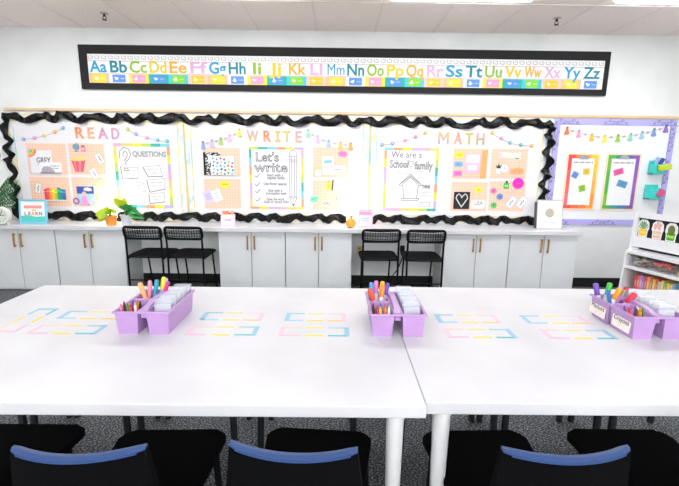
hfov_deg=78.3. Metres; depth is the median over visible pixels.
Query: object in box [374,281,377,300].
marker
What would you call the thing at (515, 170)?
cutout
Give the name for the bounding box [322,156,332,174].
poster
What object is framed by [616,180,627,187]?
sticky note
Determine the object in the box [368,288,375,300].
marker
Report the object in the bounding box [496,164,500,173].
cutout
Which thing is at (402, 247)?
power adapter
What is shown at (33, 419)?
chair legs
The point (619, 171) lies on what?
sticky note
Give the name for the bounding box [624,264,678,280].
shelf
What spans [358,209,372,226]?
photo frame
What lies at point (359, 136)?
bulletin board
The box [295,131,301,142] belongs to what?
cutout letter
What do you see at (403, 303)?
case
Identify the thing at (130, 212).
potted plant
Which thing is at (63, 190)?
book
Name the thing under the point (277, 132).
cutout letter
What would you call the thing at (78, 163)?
cutout
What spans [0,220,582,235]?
countertop
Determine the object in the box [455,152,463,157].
label
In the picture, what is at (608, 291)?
marker
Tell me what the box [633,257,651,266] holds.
clear bin
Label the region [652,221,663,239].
cutout
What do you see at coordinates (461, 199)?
board
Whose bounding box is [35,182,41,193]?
tag
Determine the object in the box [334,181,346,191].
sheet
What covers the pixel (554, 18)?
sprinkler head
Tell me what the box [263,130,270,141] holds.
cutout letter
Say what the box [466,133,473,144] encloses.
cutout letter
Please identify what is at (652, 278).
picture book
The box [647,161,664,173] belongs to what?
pocket
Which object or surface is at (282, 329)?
name outline
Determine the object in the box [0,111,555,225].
ruffled border
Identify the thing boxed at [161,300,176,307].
case
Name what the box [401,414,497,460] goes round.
chair
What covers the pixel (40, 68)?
wall
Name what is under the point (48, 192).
book
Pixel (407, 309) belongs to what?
case
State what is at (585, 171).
sticky note
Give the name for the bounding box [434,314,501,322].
name outline
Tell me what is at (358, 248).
wall outlet
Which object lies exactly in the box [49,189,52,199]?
book
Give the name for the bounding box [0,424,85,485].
chair
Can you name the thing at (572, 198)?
chart
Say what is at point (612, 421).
stool
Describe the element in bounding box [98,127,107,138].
cutout letter
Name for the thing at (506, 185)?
cutout
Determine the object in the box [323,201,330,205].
cutout
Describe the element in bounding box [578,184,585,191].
sticky note
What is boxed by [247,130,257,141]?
cutout letter
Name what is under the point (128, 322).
caddy
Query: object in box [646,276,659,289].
picture book
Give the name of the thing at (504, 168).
cutout
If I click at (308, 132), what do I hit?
garland
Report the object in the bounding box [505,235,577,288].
base cabinet
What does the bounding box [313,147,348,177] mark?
panel
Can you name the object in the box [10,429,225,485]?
chair
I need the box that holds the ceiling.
[0,0,678,35]
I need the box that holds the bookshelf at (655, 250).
[618,212,678,288]
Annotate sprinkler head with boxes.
[100,12,107,20]
[553,17,560,25]
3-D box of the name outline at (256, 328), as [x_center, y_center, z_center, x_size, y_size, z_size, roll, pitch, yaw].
[-0.481,0.361,1.720,0.288,0.001,0.094,1,11,0]
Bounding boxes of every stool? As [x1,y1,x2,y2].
[17,415,72,423]
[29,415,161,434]
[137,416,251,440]
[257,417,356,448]
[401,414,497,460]
[476,414,601,429]
[567,415,654,428]
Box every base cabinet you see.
[0,229,60,288]
[55,230,143,285]
[218,232,285,287]
[286,233,351,287]
[432,234,509,287]
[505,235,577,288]
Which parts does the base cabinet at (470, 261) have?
door, door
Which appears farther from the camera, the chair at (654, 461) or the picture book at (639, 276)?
the picture book at (639, 276)
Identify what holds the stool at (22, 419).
on the floor
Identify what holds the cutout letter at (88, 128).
attached to the bulletin board at (174, 131)
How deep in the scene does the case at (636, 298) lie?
1.88 m
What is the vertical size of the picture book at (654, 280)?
0.214 m
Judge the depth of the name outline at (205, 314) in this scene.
1.87 m
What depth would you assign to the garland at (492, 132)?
4.59 m
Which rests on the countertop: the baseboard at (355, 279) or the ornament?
the ornament
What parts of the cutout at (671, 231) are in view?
pot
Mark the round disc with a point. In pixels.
(518, 183)
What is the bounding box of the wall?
[0,26,678,277]
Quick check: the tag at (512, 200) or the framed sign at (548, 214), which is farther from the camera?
the tag at (512, 200)
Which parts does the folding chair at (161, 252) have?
leg, backrest, leg, seat, leg, leg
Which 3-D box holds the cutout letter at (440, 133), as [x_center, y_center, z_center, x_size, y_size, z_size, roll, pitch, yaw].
[1.147,-1.155,4.592,0.117,0.126,0.008,1,11,0]
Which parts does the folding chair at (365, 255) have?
leg, seat, backrest, leg, leg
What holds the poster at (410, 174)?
attached to the bulletin board at (527, 135)
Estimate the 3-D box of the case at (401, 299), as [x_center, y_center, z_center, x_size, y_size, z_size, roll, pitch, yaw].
[0.296,0.281,1.829,0.071,0.126,0.051,1,11,0]
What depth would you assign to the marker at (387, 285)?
1.89 m
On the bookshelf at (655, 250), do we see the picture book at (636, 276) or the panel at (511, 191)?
the picture book at (636, 276)
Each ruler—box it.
[480,151,484,178]
[483,150,487,178]
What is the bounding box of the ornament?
[346,215,355,227]
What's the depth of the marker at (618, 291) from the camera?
1.86 m
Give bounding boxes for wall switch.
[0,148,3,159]
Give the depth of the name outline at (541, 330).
1.72 m
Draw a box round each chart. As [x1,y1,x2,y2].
[113,143,173,207]
[562,153,600,209]
[600,153,641,210]
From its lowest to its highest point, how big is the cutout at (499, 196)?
0.081 m
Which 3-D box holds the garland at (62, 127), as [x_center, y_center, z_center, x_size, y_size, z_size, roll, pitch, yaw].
[-3.242,-1.199,4.562,0.484,0.165,0.018,1,11,0]
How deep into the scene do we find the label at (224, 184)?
4.68 m
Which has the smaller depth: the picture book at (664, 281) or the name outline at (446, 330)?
the name outline at (446, 330)
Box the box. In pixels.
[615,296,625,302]
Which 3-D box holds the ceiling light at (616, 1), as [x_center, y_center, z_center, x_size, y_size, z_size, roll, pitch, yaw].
[2.817,-1.926,3.153,1.220,0.055,0.610,1,11,0]
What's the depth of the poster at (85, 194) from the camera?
4.69 m
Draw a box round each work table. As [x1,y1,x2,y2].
[0,285,426,485]
[388,287,678,485]
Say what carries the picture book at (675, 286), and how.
on the bookshelf at (655, 250)
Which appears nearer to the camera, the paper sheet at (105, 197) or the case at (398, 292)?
the case at (398, 292)
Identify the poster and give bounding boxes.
[249,147,303,208]
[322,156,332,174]
[383,147,438,210]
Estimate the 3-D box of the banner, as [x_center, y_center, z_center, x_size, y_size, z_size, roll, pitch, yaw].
[1.892,-0.969,4.629,0.254,0.072,0.005,1,11,0]
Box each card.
[202,190,213,203]
[210,156,234,174]
[210,189,223,202]
[330,166,344,173]
[471,200,485,208]
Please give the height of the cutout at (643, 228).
0.162 m
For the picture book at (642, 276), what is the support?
on the bookshelf at (655, 250)
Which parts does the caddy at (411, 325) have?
handle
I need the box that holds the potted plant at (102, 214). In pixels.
[95,206,117,225]
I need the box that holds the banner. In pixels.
[499,152,520,158]
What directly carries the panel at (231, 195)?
attached to the bulletin board at (359, 136)
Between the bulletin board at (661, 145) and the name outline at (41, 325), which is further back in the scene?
the bulletin board at (661, 145)
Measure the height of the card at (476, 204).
0.096 m
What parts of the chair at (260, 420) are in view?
leg, leg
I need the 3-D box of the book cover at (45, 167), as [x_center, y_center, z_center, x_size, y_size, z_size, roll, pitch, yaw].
[-3.206,-0.833,4.631,0.239,0.124,0.005,1,11,0]
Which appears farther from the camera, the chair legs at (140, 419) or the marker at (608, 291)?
the chair legs at (140, 419)
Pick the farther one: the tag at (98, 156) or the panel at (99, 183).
the panel at (99, 183)
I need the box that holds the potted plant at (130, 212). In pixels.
[113,198,143,225]
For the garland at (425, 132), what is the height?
0.174 m
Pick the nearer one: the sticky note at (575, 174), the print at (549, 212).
the print at (549, 212)
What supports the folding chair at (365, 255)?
on the floor
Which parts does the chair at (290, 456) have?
backrest, leg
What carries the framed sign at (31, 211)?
on the countertop
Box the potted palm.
[0,177,18,208]
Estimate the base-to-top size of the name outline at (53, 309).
0.001 m
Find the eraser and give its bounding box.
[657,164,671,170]
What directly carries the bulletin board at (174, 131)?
attached to the wall
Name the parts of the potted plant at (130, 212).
pot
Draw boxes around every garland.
[22,126,64,140]
[126,127,168,142]
[201,128,241,148]
[305,129,352,149]
[380,131,426,146]
[491,131,533,147]
[564,124,667,142]
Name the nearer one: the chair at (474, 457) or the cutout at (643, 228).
the chair at (474, 457)
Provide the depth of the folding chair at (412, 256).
4.23 m
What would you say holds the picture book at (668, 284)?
on the bookshelf at (655, 250)
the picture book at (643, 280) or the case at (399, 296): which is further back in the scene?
the picture book at (643, 280)
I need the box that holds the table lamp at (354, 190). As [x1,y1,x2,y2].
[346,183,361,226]
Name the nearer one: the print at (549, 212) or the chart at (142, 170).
the print at (549, 212)
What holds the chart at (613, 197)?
attached to the bulletin board at (661, 145)
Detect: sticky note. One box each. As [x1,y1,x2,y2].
[571,171,578,178]
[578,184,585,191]
[583,168,589,174]
[613,168,623,175]
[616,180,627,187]
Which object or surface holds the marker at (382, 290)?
in the caddy at (411, 325)
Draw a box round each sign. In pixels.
[18,199,47,223]
[221,211,234,225]
[533,200,562,228]
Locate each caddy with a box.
[112,289,194,333]
[365,291,427,336]
[590,294,678,338]
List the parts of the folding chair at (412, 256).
leg, leg, seat, backrest, leg, leg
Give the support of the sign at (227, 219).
on the countertop
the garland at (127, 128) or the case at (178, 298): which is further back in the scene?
the garland at (127, 128)
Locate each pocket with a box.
[643,184,663,198]
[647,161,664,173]
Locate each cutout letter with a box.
[75,127,83,137]
[87,127,94,138]
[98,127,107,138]
[111,128,118,138]
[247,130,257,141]
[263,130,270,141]
[275,131,279,141]
[283,131,290,141]
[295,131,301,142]
[438,132,448,143]
[454,132,461,143]
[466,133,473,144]
[476,133,484,144]
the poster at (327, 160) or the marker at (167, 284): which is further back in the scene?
the poster at (327, 160)
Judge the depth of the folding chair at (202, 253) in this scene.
4.25 m
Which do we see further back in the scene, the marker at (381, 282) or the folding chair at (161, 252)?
the folding chair at (161, 252)
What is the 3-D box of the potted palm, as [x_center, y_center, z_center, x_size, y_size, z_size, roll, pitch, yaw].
[-3.705,-0.478,4.550,0.411,0.499,0.156,1,11,0]
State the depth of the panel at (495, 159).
4.65 m
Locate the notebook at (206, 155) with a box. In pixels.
[203,152,219,174]
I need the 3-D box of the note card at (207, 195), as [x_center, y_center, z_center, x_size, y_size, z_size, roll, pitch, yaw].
[-1.478,-0.523,4.706,0.139,0.160,0.004,1,11,0]
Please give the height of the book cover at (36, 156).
0.259 m
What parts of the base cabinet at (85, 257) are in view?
door, door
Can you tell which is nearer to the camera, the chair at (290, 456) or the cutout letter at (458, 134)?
the chair at (290, 456)
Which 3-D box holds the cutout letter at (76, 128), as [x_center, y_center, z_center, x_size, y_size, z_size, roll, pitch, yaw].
[-2.845,-1.208,4.568,0.095,0.123,0.008,1,11,0]
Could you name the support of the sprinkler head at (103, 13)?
attached to the ceiling
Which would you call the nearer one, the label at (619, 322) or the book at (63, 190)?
the label at (619, 322)
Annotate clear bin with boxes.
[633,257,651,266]
[654,262,678,271]
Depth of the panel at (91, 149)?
4.62 m
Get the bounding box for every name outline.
[0,308,59,331]
[25,324,107,333]
[56,311,115,318]
[184,326,259,335]
[199,312,264,320]
[278,327,349,336]
[284,313,345,321]
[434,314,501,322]
[443,328,517,337]
[519,315,591,323]
[539,329,618,338]
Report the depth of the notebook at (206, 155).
4.62 m
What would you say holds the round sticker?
attached to the poster at (85, 194)
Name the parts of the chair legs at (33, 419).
leg, leg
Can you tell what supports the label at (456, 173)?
attached to the panel at (465, 151)
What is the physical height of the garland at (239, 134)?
0.226 m
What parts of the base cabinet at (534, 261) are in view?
door, door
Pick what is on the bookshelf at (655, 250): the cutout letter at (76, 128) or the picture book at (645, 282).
the picture book at (645, 282)
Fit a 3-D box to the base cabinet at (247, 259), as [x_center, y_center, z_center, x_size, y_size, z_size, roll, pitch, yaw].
[-0.940,0.180,4.659,0.710,0.676,0.395,1,11,0]
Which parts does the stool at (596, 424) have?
leg, leg, leg, leg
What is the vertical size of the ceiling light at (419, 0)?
0.055 m
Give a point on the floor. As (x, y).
(544, 434)
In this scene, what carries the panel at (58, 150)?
attached to the bulletin board at (174, 131)
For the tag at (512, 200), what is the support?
attached to the panel at (511, 191)
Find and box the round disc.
[512,178,523,188]
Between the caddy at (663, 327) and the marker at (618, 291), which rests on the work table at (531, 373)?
the caddy at (663, 327)
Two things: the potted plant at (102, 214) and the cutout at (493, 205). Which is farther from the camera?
the cutout at (493, 205)
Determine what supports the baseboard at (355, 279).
attached to the wall
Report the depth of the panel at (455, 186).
4.71 m
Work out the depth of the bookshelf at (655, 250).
3.83 m
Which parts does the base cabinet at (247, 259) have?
door, door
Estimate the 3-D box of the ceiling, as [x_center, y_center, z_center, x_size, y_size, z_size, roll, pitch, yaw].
[-0.132,-1.290,-0.690,9.140,0.100,10.582,1,11,0]
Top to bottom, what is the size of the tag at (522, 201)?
0.154 m
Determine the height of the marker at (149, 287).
0.150 m
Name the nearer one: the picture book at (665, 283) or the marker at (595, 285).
the marker at (595, 285)
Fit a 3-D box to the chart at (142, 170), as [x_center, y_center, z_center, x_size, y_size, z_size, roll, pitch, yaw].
[-2.189,-0.747,4.662,0.620,0.712,0.006,1,11,0]
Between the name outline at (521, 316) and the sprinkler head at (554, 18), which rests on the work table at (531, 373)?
the name outline at (521, 316)
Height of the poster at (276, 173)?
0.686 m
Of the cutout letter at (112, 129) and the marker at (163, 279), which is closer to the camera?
the marker at (163, 279)
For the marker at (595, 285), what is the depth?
1.92 m
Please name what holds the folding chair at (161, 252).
on the floor
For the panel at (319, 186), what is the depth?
4.71 m
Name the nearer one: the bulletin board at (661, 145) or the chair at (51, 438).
the chair at (51, 438)
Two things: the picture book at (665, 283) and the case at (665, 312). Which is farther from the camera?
the picture book at (665, 283)
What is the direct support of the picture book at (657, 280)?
on the bookshelf at (655, 250)
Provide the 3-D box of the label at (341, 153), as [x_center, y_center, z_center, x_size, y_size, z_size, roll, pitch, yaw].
[0.036,-0.985,4.619,0.114,0.071,0.004,1,11,0]
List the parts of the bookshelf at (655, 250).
panel, display frame, black panel, panel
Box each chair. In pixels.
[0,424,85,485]
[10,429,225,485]
[122,226,180,285]
[163,226,216,286]
[226,427,370,485]
[358,229,400,288]
[400,229,446,286]
[422,430,630,485]
[567,429,678,485]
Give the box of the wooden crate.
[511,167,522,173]
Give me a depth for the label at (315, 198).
4.71 m
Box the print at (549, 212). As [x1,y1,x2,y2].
[545,208,553,217]
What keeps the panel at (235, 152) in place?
attached to the bulletin board at (359, 136)
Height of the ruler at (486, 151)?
0.312 m
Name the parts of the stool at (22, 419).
leg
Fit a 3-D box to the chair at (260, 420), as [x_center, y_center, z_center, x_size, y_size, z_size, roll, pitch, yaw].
[-0.156,0.800,2.143,0.484,0.446,0.354,1,11,0]
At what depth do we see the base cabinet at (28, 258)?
4.48 m
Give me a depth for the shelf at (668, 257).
3.78 m
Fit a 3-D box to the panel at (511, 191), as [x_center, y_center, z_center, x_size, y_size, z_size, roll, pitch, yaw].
[1.893,-0.528,4.720,0.402,0.335,0.003,1,11,0]
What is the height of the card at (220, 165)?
0.206 m
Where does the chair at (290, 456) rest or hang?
on the floor
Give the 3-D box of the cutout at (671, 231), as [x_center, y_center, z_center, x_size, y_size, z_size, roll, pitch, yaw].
[2.900,-0.092,3.646,0.007,0.162,0.106,-3,12,-17]
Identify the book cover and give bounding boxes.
[29,149,51,172]
[39,162,61,173]
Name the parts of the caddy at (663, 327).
handle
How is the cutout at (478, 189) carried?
attached to the panel at (455, 186)
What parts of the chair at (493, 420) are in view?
leg, leg, leg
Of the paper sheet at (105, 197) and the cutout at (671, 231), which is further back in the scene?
the paper sheet at (105, 197)
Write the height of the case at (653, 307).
0.126 m
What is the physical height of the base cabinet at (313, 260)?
0.676 m
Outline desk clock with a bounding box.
[0,207,11,224]
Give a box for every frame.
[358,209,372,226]
[464,154,480,172]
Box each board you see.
[8,114,188,220]
[184,115,369,221]
[369,117,550,222]
[453,192,469,208]
[546,118,677,225]
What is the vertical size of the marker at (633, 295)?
0.143 m
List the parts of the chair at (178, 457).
backrest, seat, leg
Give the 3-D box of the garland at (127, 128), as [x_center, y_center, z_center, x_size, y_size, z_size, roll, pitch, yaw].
[-2.104,-1.180,4.569,0.462,0.162,0.018,1,11,0]
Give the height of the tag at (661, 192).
0.096 m
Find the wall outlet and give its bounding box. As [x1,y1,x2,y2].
[356,246,361,254]
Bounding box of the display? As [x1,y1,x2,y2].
[77,44,610,95]
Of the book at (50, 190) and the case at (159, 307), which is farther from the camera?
the book at (50, 190)
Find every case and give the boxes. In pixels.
[156,304,171,311]
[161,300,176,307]
[166,296,181,302]
[171,292,185,298]
[175,289,189,294]
[397,291,409,299]
[398,295,411,304]
[400,298,413,308]
[402,302,416,313]
[404,306,418,313]
[634,297,644,300]
[639,301,653,304]
[646,305,662,310]
[655,309,671,316]
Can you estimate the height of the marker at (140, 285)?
0.151 m
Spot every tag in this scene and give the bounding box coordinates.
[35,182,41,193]
[89,167,99,179]
[94,152,104,164]
[505,196,516,208]
[515,196,527,208]
[656,189,665,197]
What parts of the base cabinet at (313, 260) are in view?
door, door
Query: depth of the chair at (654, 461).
1.46 m
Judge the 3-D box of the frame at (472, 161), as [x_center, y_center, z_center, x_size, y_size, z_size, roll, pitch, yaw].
[1.481,-0.886,4.643,0.166,0.206,0.008,1,11,0]
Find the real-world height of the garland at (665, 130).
0.202 m
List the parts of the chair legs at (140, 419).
leg, leg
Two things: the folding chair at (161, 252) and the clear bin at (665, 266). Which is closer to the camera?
the clear bin at (665, 266)
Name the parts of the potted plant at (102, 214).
pot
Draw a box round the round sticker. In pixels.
[73,198,79,203]
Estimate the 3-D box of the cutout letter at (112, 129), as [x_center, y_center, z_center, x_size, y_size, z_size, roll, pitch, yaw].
[-2.456,-1.199,4.571,0.084,0.121,0.008,1,11,0]
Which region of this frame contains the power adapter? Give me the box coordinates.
[393,245,404,274]
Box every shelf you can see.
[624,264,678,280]
[627,249,678,263]
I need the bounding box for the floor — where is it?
[0,282,678,485]
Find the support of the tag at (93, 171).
attached to the panel at (91, 149)
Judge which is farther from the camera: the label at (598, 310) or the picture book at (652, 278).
the picture book at (652, 278)
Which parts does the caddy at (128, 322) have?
handle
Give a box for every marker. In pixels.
[138,282,147,297]
[147,280,151,297]
[153,279,158,296]
[159,277,165,292]
[163,281,169,291]
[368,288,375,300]
[369,282,373,300]
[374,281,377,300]
[378,281,384,300]
[379,284,384,300]
[383,283,389,300]
[593,283,600,297]
[603,283,612,301]
[607,290,611,302]
[611,288,621,302]
[620,289,626,296]
[624,292,636,302]
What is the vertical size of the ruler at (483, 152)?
0.301 m
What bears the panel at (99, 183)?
attached to the bulletin board at (174, 131)
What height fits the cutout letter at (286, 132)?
0.122 m
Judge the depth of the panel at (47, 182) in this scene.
4.68 m
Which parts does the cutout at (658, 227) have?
pot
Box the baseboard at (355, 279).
[143,273,619,286]
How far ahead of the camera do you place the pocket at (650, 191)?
4.65 m
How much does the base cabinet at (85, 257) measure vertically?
0.676 m
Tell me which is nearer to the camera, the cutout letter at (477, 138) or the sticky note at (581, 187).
the cutout letter at (477, 138)
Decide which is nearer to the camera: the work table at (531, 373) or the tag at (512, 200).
the work table at (531, 373)
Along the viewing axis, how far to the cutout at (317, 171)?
4.65 m
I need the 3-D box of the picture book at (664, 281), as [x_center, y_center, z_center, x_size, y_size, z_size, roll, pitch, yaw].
[2.933,0.440,3.728,0.171,0.224,0.019,-3,12,-17]
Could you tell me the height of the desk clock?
0.196 m
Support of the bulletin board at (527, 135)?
attached to the wall
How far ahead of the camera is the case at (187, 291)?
1.92 m
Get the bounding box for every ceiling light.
[419,0,530,1]
[614,0,678,3]
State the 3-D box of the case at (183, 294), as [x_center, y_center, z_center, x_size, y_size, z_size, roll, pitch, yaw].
[-0.724,0.260,1.874,0.071,0.126,0.051,1,11,0]
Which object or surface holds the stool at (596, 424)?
on the floor
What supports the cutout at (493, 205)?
attached to the panel at (511, 191)
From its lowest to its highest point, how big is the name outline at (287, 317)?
0.001 m
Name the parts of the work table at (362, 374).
leg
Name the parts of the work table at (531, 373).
leg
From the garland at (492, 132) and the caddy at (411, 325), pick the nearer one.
the caddy at (411, 325)
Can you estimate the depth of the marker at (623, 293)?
1.86 m
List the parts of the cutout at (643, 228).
pot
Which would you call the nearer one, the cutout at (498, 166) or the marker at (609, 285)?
the marker at (609, 285)
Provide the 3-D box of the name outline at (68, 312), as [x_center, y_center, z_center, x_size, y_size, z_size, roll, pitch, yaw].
[-1.104,0.323,1.875,0.278,0.001,0.097,1,11,0]
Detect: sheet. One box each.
[97,189,117,223]
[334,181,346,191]
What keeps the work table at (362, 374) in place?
on the floor
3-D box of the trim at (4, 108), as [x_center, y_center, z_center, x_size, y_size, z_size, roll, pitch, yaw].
[0.276,-1.411,4.546,7.829,0.030,0.022,1,11,0]
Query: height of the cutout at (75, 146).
0.096 m
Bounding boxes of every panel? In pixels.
[26,143,67,173]
[30,177,71,206]
[68,143,105,174]
[71,177,105,206]
[203,148,240,175]
[204,179,240,208]
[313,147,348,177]
[313,180,347,209]
[450,182,487,210]
[452,148,488,178]
[488,181,525,210]
[490,149,528,178]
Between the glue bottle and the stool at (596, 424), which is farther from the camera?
the glue bottle
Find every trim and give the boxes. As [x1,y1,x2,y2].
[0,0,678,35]
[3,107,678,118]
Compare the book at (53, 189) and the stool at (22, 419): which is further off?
the book at (53, 189)
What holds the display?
attached to the wall
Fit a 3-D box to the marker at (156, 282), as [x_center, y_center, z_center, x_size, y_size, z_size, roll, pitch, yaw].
[-0.836,0.241,1.890,0.020,0.152,0.046,10,14,40]
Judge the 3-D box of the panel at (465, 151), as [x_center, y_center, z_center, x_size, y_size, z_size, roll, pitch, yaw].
[1.456,-0.884,4.649,0.385,0.330,0.003,1,11,0]
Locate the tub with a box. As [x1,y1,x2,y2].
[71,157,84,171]
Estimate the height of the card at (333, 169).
0.095 m
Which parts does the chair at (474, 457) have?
leg, seat, backrest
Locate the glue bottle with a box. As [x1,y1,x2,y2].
[326,180,330,189]
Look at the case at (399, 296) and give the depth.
1.87 m
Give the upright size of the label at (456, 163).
0.062 m
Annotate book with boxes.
[47,188,49,199]
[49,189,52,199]
[52,188,54,199]
[57,187,60,199]
[62,189,66,199]
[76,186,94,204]
[633,274,647,288]
[636,274,651,288]
[639,275,655,289]
[641,277,644,289]
[643,276,650,289]
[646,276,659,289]
[649,277,663,289]
[652,278,665,289]
[654,278,670,289]
[660,280,674,289]
[663,281,678,289]
[666,282,678,289]
[673,283,678,289]
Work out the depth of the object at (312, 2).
3.62 m
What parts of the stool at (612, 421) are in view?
leg, leg, leg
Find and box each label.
[219,181,229,187]
[310,195,318,202]
[338,151,347,156]
[454,161,462,166]
[454,171,461,175]
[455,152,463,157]
[589,299,605,318]
[611,313,630,333]
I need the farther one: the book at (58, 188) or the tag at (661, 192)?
the book at (58, 188)
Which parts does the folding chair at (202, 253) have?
leg, backrest, leg, seat, leg, leg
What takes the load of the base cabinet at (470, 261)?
on the floor
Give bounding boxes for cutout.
[72,143,78,151]
[315,166,320,175]
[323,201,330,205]
[474,186,481,192]
[490,202,496,208]
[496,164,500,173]
[496,193,502,199]
[500,164,508,172]
[503,181,508,188]
[638,219,649,236]
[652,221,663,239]
[665,223,677,241]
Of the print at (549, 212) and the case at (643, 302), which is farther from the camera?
the print at (549, 212)

